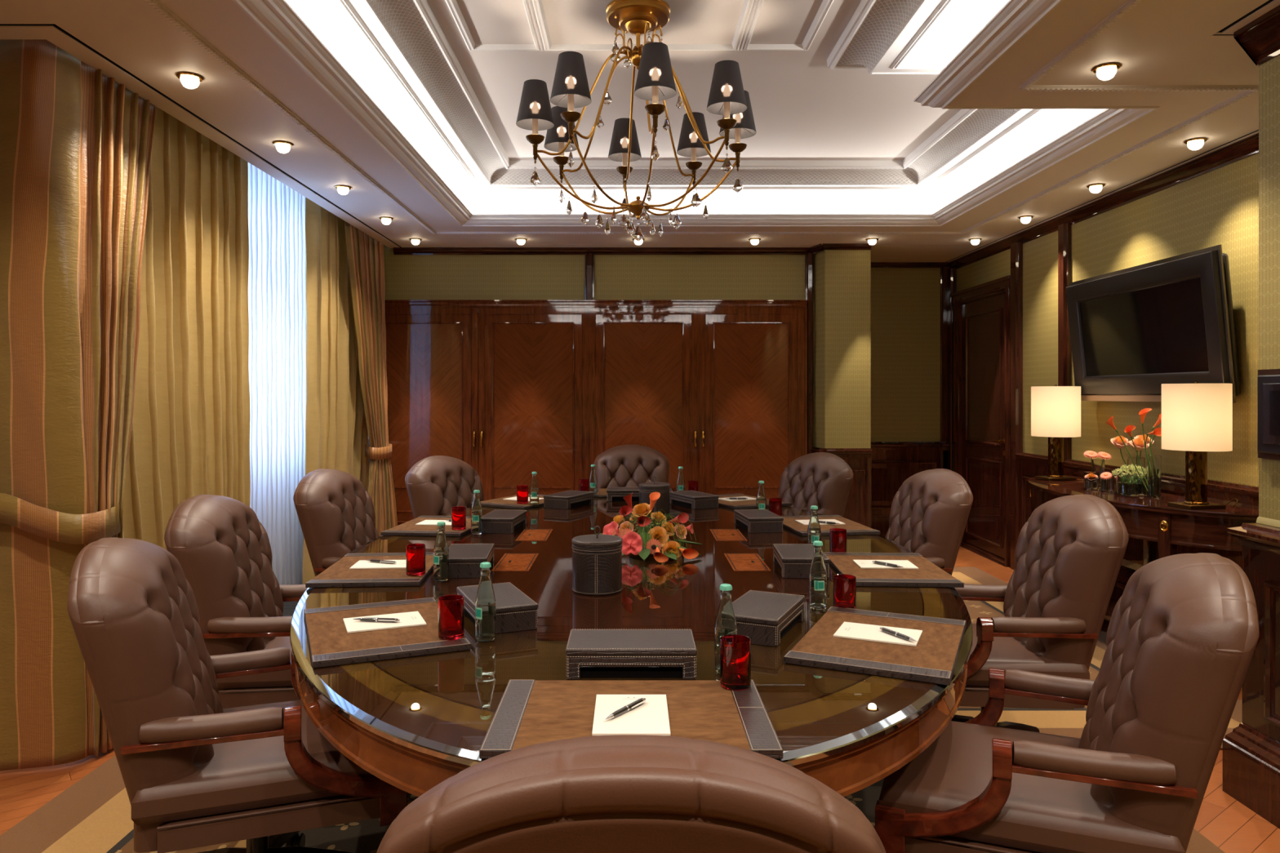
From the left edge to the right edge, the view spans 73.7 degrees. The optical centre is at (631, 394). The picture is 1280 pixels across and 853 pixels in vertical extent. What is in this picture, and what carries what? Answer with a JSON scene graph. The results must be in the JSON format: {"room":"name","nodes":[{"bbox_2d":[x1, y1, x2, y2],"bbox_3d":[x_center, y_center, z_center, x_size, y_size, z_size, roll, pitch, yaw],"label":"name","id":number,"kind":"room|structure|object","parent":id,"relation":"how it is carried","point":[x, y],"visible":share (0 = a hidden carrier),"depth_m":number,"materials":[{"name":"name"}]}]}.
{"room":"conference room","nodes":[
{"label":"conference room","id":0,"kind":"room"},
{"bbox_2d":[0,0,1279,262],"bbox_3d":[0.200,-1.482,3.600,6.200,0.396,9.600,0,0,0],"label":"ceiling","id":1,"kind":"structure","parent":0,"point":[924,129],"depth_m":4.32,"materials":[{"name":"white paint"}]},
{"bbox_2d":[0,39,156,770],"bbox_3d":[-2.147,-0.053,3.465,0.429,2.916,0.817,0,0,23],"label":"striped curtain","id":2,"kind":"object","parent":1,"relation":"hanging from","point":[76,143],"visible":0.75,"depth_m":3.21,"materials":[{"name":"fabric"}]},
{"bbox_2d":[122,106,250,550],"bbox_3d":[-2.285,-0.052,4.349,0.157,2.915,1.601,0,0,0],"label":"curtain","id":3,"kind":"object","parent":1,"relation":"hanging from","point":[190,436],"visible":0.56,"depth_m":4.42,"materials":[{"name":"fabric"}]},
{"bbox_2d":[176,71,203,88],"bbox_3d":[-1.800,-1.275,3.480,0.100,0.050,0.100,0,0,0],"label":"recessed light","id":4,"kind":"object","parent":1,"relation":"in","point":[188,80],"visible":1,"depth_m":3.46,"materials":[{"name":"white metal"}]},
{"bbox_2d":[248,162,306,584],"bbox_3d":[-2.463,-0.052,5.600,0.061,2.915,2.604,0,0,0],"label":"sheer curtain","id":5,"kind":"object","parent":1,"relation":"hanging from","point":[277,277],"visible":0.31,"depth_m":5.95,"materials":[{"name":"white fabric"}]},
{"bbox_2d":[272,141,293,153],"bbox_3d":[-1.800,-1.275,4.410,0.100,0.050,0.100,0,0,0],"label":"recessed light","id":6,"kind":"object","parent":1,"relation":"in","point":[283,147],"visible":1,"depth_m":4.39,"materials":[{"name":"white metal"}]},
{"bbox_2d":[302,196,368,584],"bbox_3d":[-2.302,-0.052,6.736,0.104,2.915,1.373,0,0,1],"label":"curtain","id":7,"kind":"object","parent":1,"relation":"hanging from","point":[336,434],"visible":0.52,"depth_m":6.44,"materials":[{"name":"fabric"}]},
{"bbox_2d":[343,220,397,536],"bbox_3d":[-2.116,-0.053,6.941,0.277,2.916,0.915,0,0,0],"label":"striped curtain","id":8,"kind":"object","parent":1,"relation":"hanging from","point":[365,254],"visible":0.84,"depth_m":7.09,"materials":[{"name":"fabric"}]},
{"bbox_2d":[515,0,756,241],"bbox_3d":[0.030,-1.173,3.710,0.985,1.014,0.985,0,0,14],"label":"chandelier","id":9,"kind":"object","parent":1,"relation":"hanging from","point":[656,76],"visible":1,"depth_m":3.63,"materials":[{"name":"gold metal"}]},
{"bbox_2d":[1092,62,1120,79],"bbox_3d":[1.885,-1.275,3.385,0.100,0.050,0.100,0,0,0],"label":"recessed light","id":10,"kind":"object","parent":1,"relation":"in","point":[1105,71],"visible":1,"depth_m":3.36,"materials":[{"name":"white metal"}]},
{"bbox_2d":[1183,137,1207,150],"bbox_3d":[2.880,-1.275,4.355,0.100,0.050,0.100,0,0,0],"label":"recessed light","id":11,"kind":"object","parent":1,"relation":"in","point":[1195,144],"visible":1,"depth_m":4.33,"materials":[{"name":"gold metal"}]},
{"bbox_2d":[0,546,1279,852],"bbox_3d":[0.200,1.445,3.600,6.100,0.050,9.800,0,0,0],"label":"floor","id":12,"kind":"structure","parent":0,"point":[1222,820],"depth_m":2.99,"materials":[{"name":"brown wood"}]},
{"bbox_2d":[282,583,302,616],"bbox_3d":[-2.285,1.413,5.450,0.370,0.014,3.720,0,0,0],"label":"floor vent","id":13,"kind":"object","parent":12,"relation":"in","point":[289,606],"visible":0.03,"depth_m":5.66,"materials":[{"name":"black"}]},
{"bbox_2d":[368,299,807,525],"bbox_3d":[-0.403,0.294,7.508,3.895,2.252,0.102,0,0,0],"label":"cabinet","id":14,"kind":"object","parent":12,"relation":"on","point":[510,390],"visible":0.7,"depth_m":7.49,"materials":[{"name":"brown wood"}]},
{"bbox_2d":[0,566,1241,852],"bbox_3d":[0.400,1.415,3.600,4.840,0.008,6.800,0,0,0],"label":"area rug","id":15,"kind":"object","parent":12,"relation":"on","point":[93,815],"visible":0.17,"depth_m":2.87,"materials":[{"name":"carpet"}]},
{"bbox_2d":[164,494,307,708],"bbox_3d":[-1.270,0.893,3.231,0.780,1.033,0.618,0,0,-6],"label":"chair","id":16,"kind":"object","parent":15,"relation":"on","point":[221,547],"visible":0.62,"depth_m":2.98,"materials":[{"name":"brown leather"}]},
{"bbox_2d":[66,537,407,852],"bbox_3d":[-1.041,0.893,2.330,0.780,1.033,0.618,0,0,-20],"label":"chair","id":17,"kind":"object","parent":15,"relation":"on","point":[196,772],"visible":0.92,"depth_m":2.08,"materials":[{"name":"brown leather"}]},
{"bbox_2d":[293,468,379,577],"bbox_3d":[-1.224,0.893,4.295,0.780,1.033,0.618,0,0,5],"label":"chair","id":18,"kind":"object","parent":15,"relation":"on","point":[335,512],"visible":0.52,"depth_m":4.11,"materials":[{"name":"brown leather"}]},
{"bbox_2d":[404,455,484,518],"bbox_3d":[-0.895,0.893,5.117,0.780,1.033,0.618,0,0,27],"label":"chair","id":19,"kind":"object","parent":15,"relation":"on","point":[435,484],"visible":0.41,"depth_m":5.08,"materials":[{"name":"brown leather"}]},
{"bbox_2d":[376,734,885,852],"bbox_3d":[0.000,0.893,1.250,0.618,1.033,0.780,0,0,0],"label":"chair","id":20,"kind":"object","parent":15,"relation":"on","point":[622,793],"visible":1,"depth_m":0.87,"materials":[{"name":"brown leather"}]},
{"bbox_2d":[289,490,973,797],"bbox_3d":[0.000,1.035,3.720,2.438,0.752,4.500,0,0,0],"label":"conference table","id":21,"kind":"object","parent":15,"relation":"on","point":[415,723],"visible":0.37,"depth_m":2.11,"materials":[{"name":"brown wood"}]},
{"bbox_2d":[305,552,433,587],"bbox_3d":[-0.940,0.651,3.200,0.384,0.017,0.550,0,0,-4],"label":"desk pad","id":22,"kind":"object","parent":21,"relation":"on","point":[339,575],"visible":0.83,"depth_m":3.05,"materials":[{"name":"leather"}]},
{"bbox_2d":[349,560,405,568],"bbox_3d":[-0.940,0.641,3.230,0.210,0.004,0.148,0,0,-4],"label":"notepad","id":23,"kind":"object","parent":22,"relation":"on","point":[361,564],"visible":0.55,"depth_m":3.20,"materials":[{"name":"beige paper"}]},
{"bbox_2d":[405,543,425,576],"bbox_3d":[-0.773,0.591,3.060,0.068,0.105,0.068,0,0,0],"label":"tumbler","id":24,"kind":"object","parent":22,"relation":"on","point":[415,553],"visible":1,"depth_m":3.03,"materials":[{"name":"red glass"}]},
{"bbox_2d":[303,597,471,668],"bbox_3d":[-0.698,0.651,2.382,0.384,0.017,0.550,0,0,-23],"label":"desk pad","id":25,"kind":"object","parent":21,"relation":"on","point":[330,643],"visible":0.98,"depth_m":2.27,"materials":[{"name":"leather"}]},
{"bbox_2d":[342,611,426,633],"bbox_3d":[-0.698,0.641,2.412,0.210,0.004,0.148,0,0,-23],"label":"notepad","id":26,"kind":"object","parent":25,"relation":"on","point":[414,618],"visible":1,"depth_m":2.39,"materials":[{"name":"beige paper"}]},
{"bbox_2d":[438,594,464,640],"bbox_3d":[-0.478,0.591,2.266,0.068,0.105,0.068,0,0,0],"label":"tumbler","id":27,"kind":"object","parent":25,"relation":"on","point":[451,607],"visible":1,"depth_m":2.24,"materials":[{"name":"red glass"}]},
{"bbox_2d":[380,515,471,537],"bbox_3d":[-0.955,0.651,4.250,0.384,0.017,0.550,0,0,6],"label":"desk pad","id":28,"kind":"object","parent":21,"relation":"on","point":[409,528],"visible":0.7,"depth_m":4.09,"materials":[{"name":"leather"}]},
{"bbox_2d":[451,506,466,529],"bbox_3d":[-0.827,0.591,4.090,0.068,0.105,0.068,0,0,0],"label":"tumbler","id":29,"kind":"object","parent":28,"relation":"on","point":[458,513],"visible":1,"depth_m":4.06,"materials":[{"name":"red glass"}]},
{"bbox_2d":[433,521,448,581],"bbox_3d":[-0.675,0.554,3.030,0.056,0.207,0.056,0,0,34],"label":"water bottle","id":30,"kind":"object","parent":21,"relation":"on","point":[441,550],"visible":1,"depth_m":3.01,"materials":[{"name":"teal"}]},
{"bbox_2d":[448,543,494,577],"bbox_3d":[-0.616,0.624,3.223,0.170,0.071,0.305,0,0,-4],"label":"box","id":31,"kind":"object","parent":21,"relation":"on","point":[464,560],"visible":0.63,"depth_m":3.08,"materials":[{"name":"black leather"}]},
{"bbox_2d":[471,489,482,534],"bbox_3d":[-0.732,0.554,4.040,0.056,0.207,0.056,0,0,0],"label":"water bottle","id":32,"kind":"object","parent":21,"relation":"on","point":[476,510],"visible":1,"depth_m":4.02,"materials":[{"name":"teal"}]},
{"bbox_2d":[475,561,496,641],"bbox_3d":[-0.392,0.554,2.295,0.056,0.207,0.056,0,0,43],"label":"water bottle","id":33,"kind":"object","parent":21,"relation":"on","point":[485,602],"visible":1,"depth_m":2.28,"materials":[{"name":"teal"}]},
{"bbox_2d":[456,582,537,633],"bbox_3d":[-0.399,0.624,2.509,0.170,0.071,0.305,0,0,-23],"label":"box","id":34,"kind":"object","parent":21,"relation":"on","point":[515,611],"visible":0.7,"depth_m":2.40,"materials":[{"name":"black leather"}]},
{"bbox_2d":[482,509,527,533],"bbox_3d":[-0.632,0.624,4.216,0.170,0.071,0.305,0,0,6],"label":"box","id":35,"kind":"object","parent":21,"relation":"on","point":[495,521],"visible":0.89,"depth_m":4.07,"materials":[{"name":"black leather"}]},
{"bbox_2d":[470,493,546,509],"bbox_3d":[-0.660,0.651,5.230,0.384,0.017,0.550,0,0,27],"label":"desk pad","id":36,"kind":"object","parent":21,"relation":"on","point":[500,502],"visible":0.48,"depth_m":5.04,"materials":[{"name":"leather"}]},
{"bbox_2d":[516,484,528,503],"bbox_3d":[-0.645,0.591,5.060,0.068,0.105,0.068,0,0,0],"label":"tumbler","id":37,"kind":"object","parent":36,"relation":"on","point":[522,490],"visible":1,"depth_m":5.03,"materials":[{"name":"red glass"}]},
{"bbox_2d":[529,471,538,507],"bbox_3d":[-0.568,0.554,5.000,0.056,0.207,0.056,0,0,0],"label":"water bottle","id":38,"kind":"object","parent":21,"relation":"on","point":[534,488],"visible":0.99,"depth_m":4.98,"materials":[{"name":"teal"}]},
{"bbox_2d":[543,490,594,509],"bbox_3d":[-0.370,0.624,5.082,0.170,0.071,0.305,0,0,27],"label":"box","id":39,"kind":"object","parent":21,"relation":"on","point":[568,500],"visible":1,"depth_m":4.98,"materials":[{"name":"black leather"}]},
{"bbox_2d":[571,525,622,595],"bbox_3d":[-0.115,0.551,2.883,0.172,0.217,0.172,0,0,0],"label":"canister","id":40,"kind":"object","parent":21,"relation":"on","point":[597,558],"visible":1,"depth_m":2.81,"materials":[{"name":"black leather"}]},
{"bbox_2d":[606,487,639,501],"bbox_3d":[0.000,0.624,5.355,0.305,0.071,0.170,0,0,0],"label":"box","id":41,"kind":"object","parent":21,"relation":"on","point":[614,494],"visible":0.58,"depth_m":5.27,"materials":[{"name":"black"}]},
{"bbox_2d":[479,680,783,759],"bbox_3d":[0.000,0.651,1.735,0.550,0.017,0.384,0,0,0],"label":"desk pad","id":42,"kind":"object","parent":21,"relation":"on","point":[529,713],"visible":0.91,"depth_m":1.72,"materials":[{"name":"leather"}]},
{"bbox_2d":[591,694,670,735],"bbox_3d":[0.000,0.641,1.715,0.148,0.004,0.210,0,0,0],"label":"notepad","id":43,"kind":"object","parent":42,"relation":"on","point":[651,717],"visible":0.89,"depth_m":1.70,"materials":[{"name":"beige paper"}]},
{"bbox_2d":[604,697,645,719],"bbox_3d":[-0.011,0.633,1.718,0.015,0.013,0.136,0,0,35],"label":"ballpoint pen","id":44,"kind":"object","parent":43,"relation":"on","point":[625,708],"visible":1,"depth_m":1.72,"materials":[{"name":"black paint"}]},
{"bbox_2d":[720,634,751,690],"bbox_3d":[0.230,0.591,1.885,0.068,0.105,0.068,0,0,0],"label":"tumbler","id":45,"kind":"object","parent":42,"relation":"on","point":[735,649],"visible":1,"depth_m":1.86,"materials":[{"name":"red glass"}]},
{"bbox_2d":[565,629,697,679],"bbox_3d":[0.000,0.624,2.060,0.305,0.071,0.170,0,0,0],"label":"box","id":46,"kind":"object","parent":21,"relation":"on","point":[590,653],"visible":1,"depth_m":1.99,"materials":[{"name":"black leather"}]},
{"bbox_2d":[593,488,672,497],"bbox_3d":[0.000,0.651,5.680,0.550,0.017,0.384,0,0,0],"label":"desk pad","id":47,"kind":"object","parent":21,"relation":"on","point":[602,492],"visible":0.26,"depth_m":5.62,"materials":[{"name":"leather"}]},
{"bbox_2d":[588,464,597,494],"bbox_3d":[-0.247,0.554,5.520,0.056,0.207,0.056,0,0,0],"label":"water bottle","id":48,"kind":"object","parent":47,"relation":"on","point":[593,482],"visible":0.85,"depth_m":5.50,"materials":[{"name":"teal"}]},
{"bbox_2d":[594,492,702,562],"bbox_3d":[0.092,0.545,3.542,0.482,0.273,0.463,0,0,-35],"label":"centrepiece","id":49,"kind":"object","parent":21,"relation":"on","point":[655,541],"visible":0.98,"depth_m":3.51,"materials":[{"name":"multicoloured plant"}]},
{"bbox_2d":[639,475,670,517],"bbox_3d":[0.126,0.551,4.650,0.172,0.217,0.172,0,0,0],"label":"canister","id":50,"kind":"object","parent":21,"relation":"on","point":[646,489],"visible":0.71,"depth_m":4.58,"materials":[{"name":"black"}]},
{"bbox_2d":[669,490,719,509],"bbox_3d":[0.368,0.624,5.082,0.170,0.071,0.305,0,0,-27],"label":"box","id":51,"kind":"object","parent":21,"relation":"on","point":[694,500],"visible":0.95,"depth_m":4.98,"materials":[{"name":"black leather"}]},
{"bbox_2d":[714,583,737,673],"bbox_3d":[0.225,0.554,2.030,0.056,0.207,0.056,0,0,0],"label":"water bottle","id":52,"kind":"object","parent":21,"relation":"on","point":[726,621],"visible":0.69,"depth_m":2.02,"materials":[{"name":"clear glass"}]},
{"bbox_2d":[715,493,791,509],"bbox_3d":[0.658,0.651,5.230,0.384,0.017,0.550,0,0,-27],"label":"desk pad","id":53,"kind":"object","parent":21,"relation":"on","point":[743,504],"visible":0.56,"depth_m":5.07,"materials":[{"name":"leather"}]},
{"bbox_2d":[733,509,783,533],"bbox_3d":[0.627,0.624,4.230,0.170,0.071,0.305,0,0,-7],"label":"box","id":54,"kind":"object","parent":21,"relation":"on","point":[755,521],"visible":1,"depth_m":4.09,"materials":[{"name":"black leather"}]},
{"bbox_2d":[715,590,804,647],"bbox_3d":[0.369,0.624,2.400,0.170,0.071,0.305,0,0,25],"label":"box","id":55,"kind":"object","parent":21,"relation":"on","point":[765,618],"visible":0.83,"depth_m":2.32,"materials":[{"name":"black leather"}]},
{"bbox_2d":[755,480,766,509],"bbox_3d":[0.682,0.554,4.476,0.056,0.207,0.056,0,0,0],"label":"water bottle","id":56,"kind":"object","parent":21,"relation":"on","point":[761,500],"visible":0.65,"depth_m":4.46,"materials":[{"name":"teal"}]},
{"bbox_2d":[768,497,782,515],"bbox_3d":[0.770,0.607,4.560,0.068,0.105,0.068,0,0,0],"label":"tumbler","id":57,"kind":"object","parent":21,"relation":"on","point":[775,504],"visible":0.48,"depth_m":4.53,"materials":[{"name":"red glass"}]},
{"bbox_2d":[773,543,829,578],"bbox_3d":[0.635,0.624,3.217,0.170,0.071,0.305,0,0,3],"label":"box","id":58,"kind":"object","parent":21,"relation":"on","point":[794,561],"visible":0.67,"depth_m":3.08,"materials":[{"name":"black leather"}]},
{"bbox_2d":[807,505,821,544],"bbox_3d":[0.743,0.554,3.467,0.056,0.207,0.056,0,0,0],"label":"water bottle","id":59,"kind":"object","parent":21,"relation":"on","point":[814,532],"visible":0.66,"depth_m":3.45,"materials":[{"name":"teal"}]},
{"bbox_2d":[808,541,826,609],"bbox_3d":[0.575,0.554,2.629,0.056,0.207,0.056,0,0,0],"label":"water bottle","id":60,"kind":"object","parent":21,"relation":"on","point":[817,573],"visible":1,"depth_m":2.61,"materials":[{"name":"teal"}]},
{"bbox_2d":[780,515,880,536],"bbox_3d":[0.950,0.651,4.270,0.384,0.017,0.550,0,0,-7],"label":"desk pad","id":61,"kind":"object","parent":21,"relation":"on","point":[853,528],"visible":0.74,"depth_m":4.16,"materials":[{"name":"leather"}]},
{"bbox_2d":[829,528,846,552],"bbox_3d":[0.852,0.607,3.515,0.068,0.105,0.068,0,0,0],"label":"tumbler","id":62,"kind":"object","parent":21,"relation":"on","point":[837,536],"visible":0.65,"depth_m":3.49,"materials":[{"name":"red glass"}]},
{"bbox_2d":[833,573,856,608],"bbox_3d":[0.651,0.607,2.604,0.068,0.105,0.068,0,0,0],"label":"tumbler","id":63,"kind":"object","parent":21,"relation":"on","point":[844,585],"visible":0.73,"depth_m":2.58,"materials":[{"name":"red glass"}]},
{"bbox_2d":[783,606,966,685],"bbox_3d":[0.664,0.651,2.263,0.384,0.017,0.550,0,0,25],"label":"desk pad","id":64,"kind":"object","parent":21,"relation":"on","point":[933,660],"visible":0.99,"depth_m":2.16,"materials":[{"name":"leather"}]},
{"bbox_2d":[833,622,922,646],"bbox_3d":[0.664,0.641,2.293,0.210,0.004,0.148,0,0,25],"label":"notepad","id":65,"kind":"object","parent":64,"relation":"on","point":[864,632],"visible":1,"depth_m":2.28,"materials":[{"name":"beige paper"}]},
{"bbox_2d":[823,552,964,587],"bbox_3d":[0.960,0.651,3.200,0.384,0.017,0.550,0,0,3],"label":"desk pad","id":66,"kind":"object","parent":21,"relation":"on","point":[927,574],"visible":0.73,"depth_m":3.09,"materials":[{"name":"leather"}]},
{"bbox_2d":[853,560,918,568],"bbox_3d":[0.960,0.641,3.230,0.210,0.004,0.148,0,0,3],"label":"notepad","id":67,"kind":"object","parent":66,"relation":"on","point":[868,564],"visible":0.96,"depth_m":3.22,"materials":[{"name":"beige paper"}]},
{"bbox_2d":[593,444,669,488],"bbox_3d":[0.000,0.893,6.098,0.618,1.033,0.780,0,0,0],"label":"chair","id":68,"kind":"object","parent":15,"relation":"on","point":[624,465],"visible":0.39,"depth_m":6.28,"materials":[{"name":"brown leather"}]},
{"bbox_2d":[778,452,853,517],"bbox_3d":[0.947,0.893,5.418,0.780,1.033,0.618,0,0,-27],"label":"chair","id":69,"kind":"object","parent":15,"relation":"on","point":[823,480],"visible":0.44,"depth_m":5.39,"materials":[{"name":"brown leather"}]},
{"bbox_2d":[884,468,973,575],"bbox_3d":[1.240,0.893,4.290,0.780,1.033,0.618,0,0,-6],"label":"chair","id":70,"kind":"object","parent":15,"relation":"on","point":[930,512],"visible":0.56,"depth_m":4.12,"materials":[{"name":"brown leather"}]},
{"bbox_2d":[951,494,1128,733],"bbox_3d":[1.369,0.893,3.225,0.780,1.033,0.618,0,0,5],"label":"chair","id":71,"kind":"object","parent":15,"relation":"on","point":[1069,553],"visible":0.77,"depth_m":2.98,"materials":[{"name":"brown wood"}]},
{"bbox_2d":[875,552,1259,852],"bbox_3d":[1.039,0.893,2.119,0.780,1.033,0.618,0,0,22],"label":"chair","id":72,"kind":"object","parent":15,"relation":"on","point":[1183,633],"visible":0.98,"depth_m":1.89,"materials":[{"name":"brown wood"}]},
{"bbox_2d":[1027,475,1258,621],"bbox_3d":[2.806,0.995,5.050,0.583,0.850,2.040,0,0,0],"label":"console table","id":73,"kind":"object","parent":12,"relation":"on","point":[1144,517],"visible":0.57,"depth_m":4.35,"materials":[{"name":"brown wood"}]},
{"bbox_2d":[1031,384,1084,480],"bbox_3d":[2.851,0.249,5.730,0.302,0.640,0.301,0,0,-9],"label":"table lamp","id":74,"kind":"object","parent":73,"relation":"on","point":[1055,411],"visible":0.98,"depth_m":5.63,"materials":[{"name":"beige fabric"}]},
{"bbox_2d":[1084,471,1099,490],"bbox_3d":[2.770,0.516,5.137,0.082,0.106,0.082,0,0,0],"label":"glass vase","id":75,"kind":"object","parent":73,"relation":"on","point":[1094,485],"visible":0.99,"depth_m":5.10,"materials":[{"name":"clear"}]},
{"bbox_2d":[1091,459,1104,487],"bbox_3d":[2.900,0.486,5.300,0.072,0.166,0.072,0,0,0],"label":"glass vase","id":76,"kind":"object","parent":73,"relation":"on","point":[1098,465],"visible":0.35,"depth_m":5.27,"materials":[{"name":"clear"}]},
{"bbox_2d":[1100,478,1114,493],"bbox_3d":[2.790,0.529,5.000,0.072,0.081,0.072,0,0,0],"label":"glass vase","id":77,"kind":"object","parent":73,"relation":"on","point":[1107,486],"visible":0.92,"depth_m":4.97,"materials":[{"name":"clear"}]},
{"bbox_2d":[1103,585,1124,621],"bbox_3d":[2.848,1.235,5.050,0.495,0.030,1.870,0,0,0],"label":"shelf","id":78,"kind":"object","parent":73,"relation":"attached to","point":[1117,592],"depth_m":5.07,"materials":[{"name":"brown wood"}]},
{"bbox_2d":[1115,475,1146,496],"bbox_3d":[2.850,0.516,4.860,0.156,0.106,0.156,0,0,0],"label":"glass vase","id":79,"kind":"object","parent":73,"relation":"on","point":[1127,486],"visible":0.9,"depth_m":4.80,"materials":[{"name":"clear"}]},
{"bbox_2d":[1111,463,1146,478],"bbox_3d":[2.846,0.474,4.860,0.202,0.160,0.201,0,0,0],"label":"blossoms","id":80,"kind":"object","parent":79,"relation":"in","point":[1123,468],"visible":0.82,"depth_m":4.84,"materials":[{"name":"green"}]},
{"bbox_2d":[1146,454,1160,497],"bbox_3d":[2.900,0.451,4.735,0.068,0.236,0.068,0,0,0],"label":"glass vase","id":81,"kind":"object","parent":73,"relation":"on","point":[1153,479],"visible":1,"depth_m":4.71,"materials":[{"name":"clear"}]},
{"bbox_2d":[1161,381,1238,509],"bbox_3d":[2.866,0.249,4.321,0.313,0.640,0.301,0,0,-9],"label":"table lamp","id":82,"kind":"object","parent":73,"relation":"on","point":[1197,419],"visible":1,"depth_m":4.23,"materials":[{"name":"beige fabric"}]},
{"bbox_2d":[383,244,940,448],"bbox_3d":[0.125,-0.065,7.880,6.050,2.970,1.040,0,0,0],"label":"wall","id":83,"kind":"structure","parent":0,"point":[877,331],"depth_m":7.56,"materials":[{"name":"paint"}]},
{"bbox_2d":[584,253,594,299],"bbox_3d":[-0.370,-1.040,7.540,0.080,0.420,0.040,0,0,0],"label":"trim","id":84,"kind":"structure","parent":83,"relation":"attached to","point":[588,257],"depth_m":7.52,"materials":[{"name":"brown wood"}]},
{"bbox_2d":[392,247,811,254],"bbox_3d":[-0.250,-1.270,7.540,3.700,0.060,0.040,0,0,0],"label":"trim","id":85,"kind":"structure","parent":83,"relation":"attached to","point":[397,251],"depth_m":7.54,"materials":[{"name":"brown wood"}]},
{"bbox_2d":[804,253,813,453],"bbox_3d":[1.575,0.085,7.535,0.070,2.670,0.050,0,0,0],"label":"trim","id":86,"kind":"structure","parent":83,"relation":"attached to","point":[809,257],"depth_m":7.51,"materials":[{"name":"brown wood"}]},
{"bbox_2d":[822,243,871,249],"bbox_3d":[1.855,-1.275,7.343,0.420,0.050,0.035,0,0,0],"label":"trim","id":87,"kind":"structure","parent":83,"relation":"attached to","point":[825,246],"depth_m":7.34,"materials":[{"name":"brown wood"}]},
{"bbox_2d":[825,448,872,528],"bbox_3d":[1.867,0.940,7.335,0.395,0.960,0.050,0,0,0],"label":"wainscoting","id":88,"kind":"structure","parent":83,"relation":"attached to","point":[858,506],"depth_m":7.34,"materials":[{"name":"brown wood"}]},
{"bbox_2d":[871,441,948,537],"bbox_3d":[2.607,0.940,8.370,1.085,0.960,0.060,0,0,0],"label":"wainscoting","id":89,"kind":"structure","parent":83,"relation":"attached to","point":[892,463],"depth_m":8.37,"materials":[{"name":"brown wood"}]},
{"bbox_2d":[871,262,949,267],"bbox_3d":[2.607,-1.275,8.380,1.085,0.050,0.040,0,0,0],"label":"trim","id":90,"kind":"structure","parent":83,"relation":"attached to","point":[873,264],"depth_m":8.38,"materials":[{"name":"brown wood"}]},
{"bbox_2d":[940,266,950,468],"bbox_3d":[3.090,0.080,8.385,0.100,2.680,0.030,0,0,0],"label":"trim","id":91,"kind":"structure","parent":83,"relation":"attached to","point":[943,269],"depth_m":8.37,"materials":[{"name":"brown wood"}]},
{"bbox_2d":[956,152,1258,486],"bbox_3d":[3.150,0.050,5.730,0.001,2.740,5.340,0,0,0],"label":"wall","id":92,"kind":"structure","parent":0,"point":[1220,206],"depth_m":5.15,"materials":[{"name":"green paper"}]},
{"bbox_2d":[946,267,956,470],"bbox_3d":[3.125,0.095,8.330,0.050,2.650,0.130,0,0,0],"label":"trim","id":93,"kind":"structure","parent":92,"relation":"attached to","point":[951,273],"depth_m":8.30,"materials":[{"name":"brown wood"}]},
{"bbox_2d":[949,275,1010,568],"bbox_3d":[3.118,0.230,7.635,0.065,2.420,1.290,0,0,0],"label":"trim","id":94,"kind":"structure","parent":92,"relation":"attached to","point":[1000,286],"depth_m":7.46,"materials":[{"name":"brown wood"}]},
{"bbox_2d":[962,293,1004,559],"bbox_3d":[3.115,0.278,7.600,0.066,2.275,1.040,0,0,0],"label":"door","id":95,"kind":"structure","parent":92,"relation":"in","point":[983,320],"depth_m":7.59,"materials":[{"name":"brown wood"}]},
{"bbox_2d":[1010,241,1022,569],"bbox_3d":[3.125,0.095,6.930,0.050,2.650,0.130,0,0,0],"label":"trim","id":96,"kind":"structure","parent":92,"relation":"attached to","point":[1016,248],"depth_m":6.88,"materials":[{"name":"brown wood"}]},
{"bbox_2d":[1057,222,1071,461],"bbox_3d":[3.125,-0.375,6.160,0.050,1.710,0.110,0,0,0],"label":"trim","id":97,"kind":"structure","parent":92,"relation":"attached to","point":[1064,230],"depth_m":6.12,"materials":[{"name":"brown wood"}]},
{"bbox_2d":[948,133,1258,269],"bbox_3d":[3.130,-1.258,5.730,0.040,0.085,5.340,0,0,0],"label":"trim","id":98,"kind":"structure","parent":92,"relation":"attached to","point":[1245,148],"depth_m":5.33,"materials":[{"name":"brown wood"}]},
{"bbox_2d":[1015,452,1258,589],"bbox_3d":[3.120,0.940,4.965,0.060,0.960,3.810,0,0,0],"label":"wainscoting","id":99,"kind":"structure","parent":92,"relation":"attached to","point":[1139,553],"depth_m":5.23,"materials":[{"name":"brown wood"}]},
{"bbox_2d":[1066,244,1240,402],"bbox_3d":[3.048,-0.363,5.100,0.160,0.807,1.500,0,0,0],"label":"television","id":100,"kind":"object","parent":92,"relation":"attached to","point":[1135,331],"visible":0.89,"depth_m":4.92,"materials":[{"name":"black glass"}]},
{"bbox_2d":[1258,54,1279,520],"bbox_3d":[2.700,0.050,0.930,0.900,2.740,4.260,0,0,0],"label":"wall","id":101,"kind":"structure","parent":0,"point":[1268,71],"depth_m":3.01,"materials":[{"name":"green paper"}]},
{"bbox_2d":[1222,523,1279,829],"bbox_3d":[2.185,0.940,0.930,0.130,0.960,4.260,0,0,0],"label":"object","id":102,"kind":"structure","parent":101,"relation":"attached to","point":[1251,751],"depth_m":2.93,"materials":[{"name":"brown wood"}]},
{"bbox_2d":[1233,4,1279,66],"bbox_3d":[2.205,-1.240,0.930,0.090,0.120,4.260,0,0,0],"label":"trim","id":103,"kind":"structure","parent":101,"relation":"attached to","point":[1260,38],"depth_m":2.99,"materials":[{"name":"brown wood"}]},
{"bbox_2d":[1257,368,1279,460],"bbox_3d":[2.232,0.068,2.872,0.036,0.315,0.353,0,0,0],"label":"panel","id":104,"kind":"object","parent":101,"relation":"attached to","point":[1268,380],"visible":1,"depth_m":2.97,"materials":[{"name":"brown metal"}]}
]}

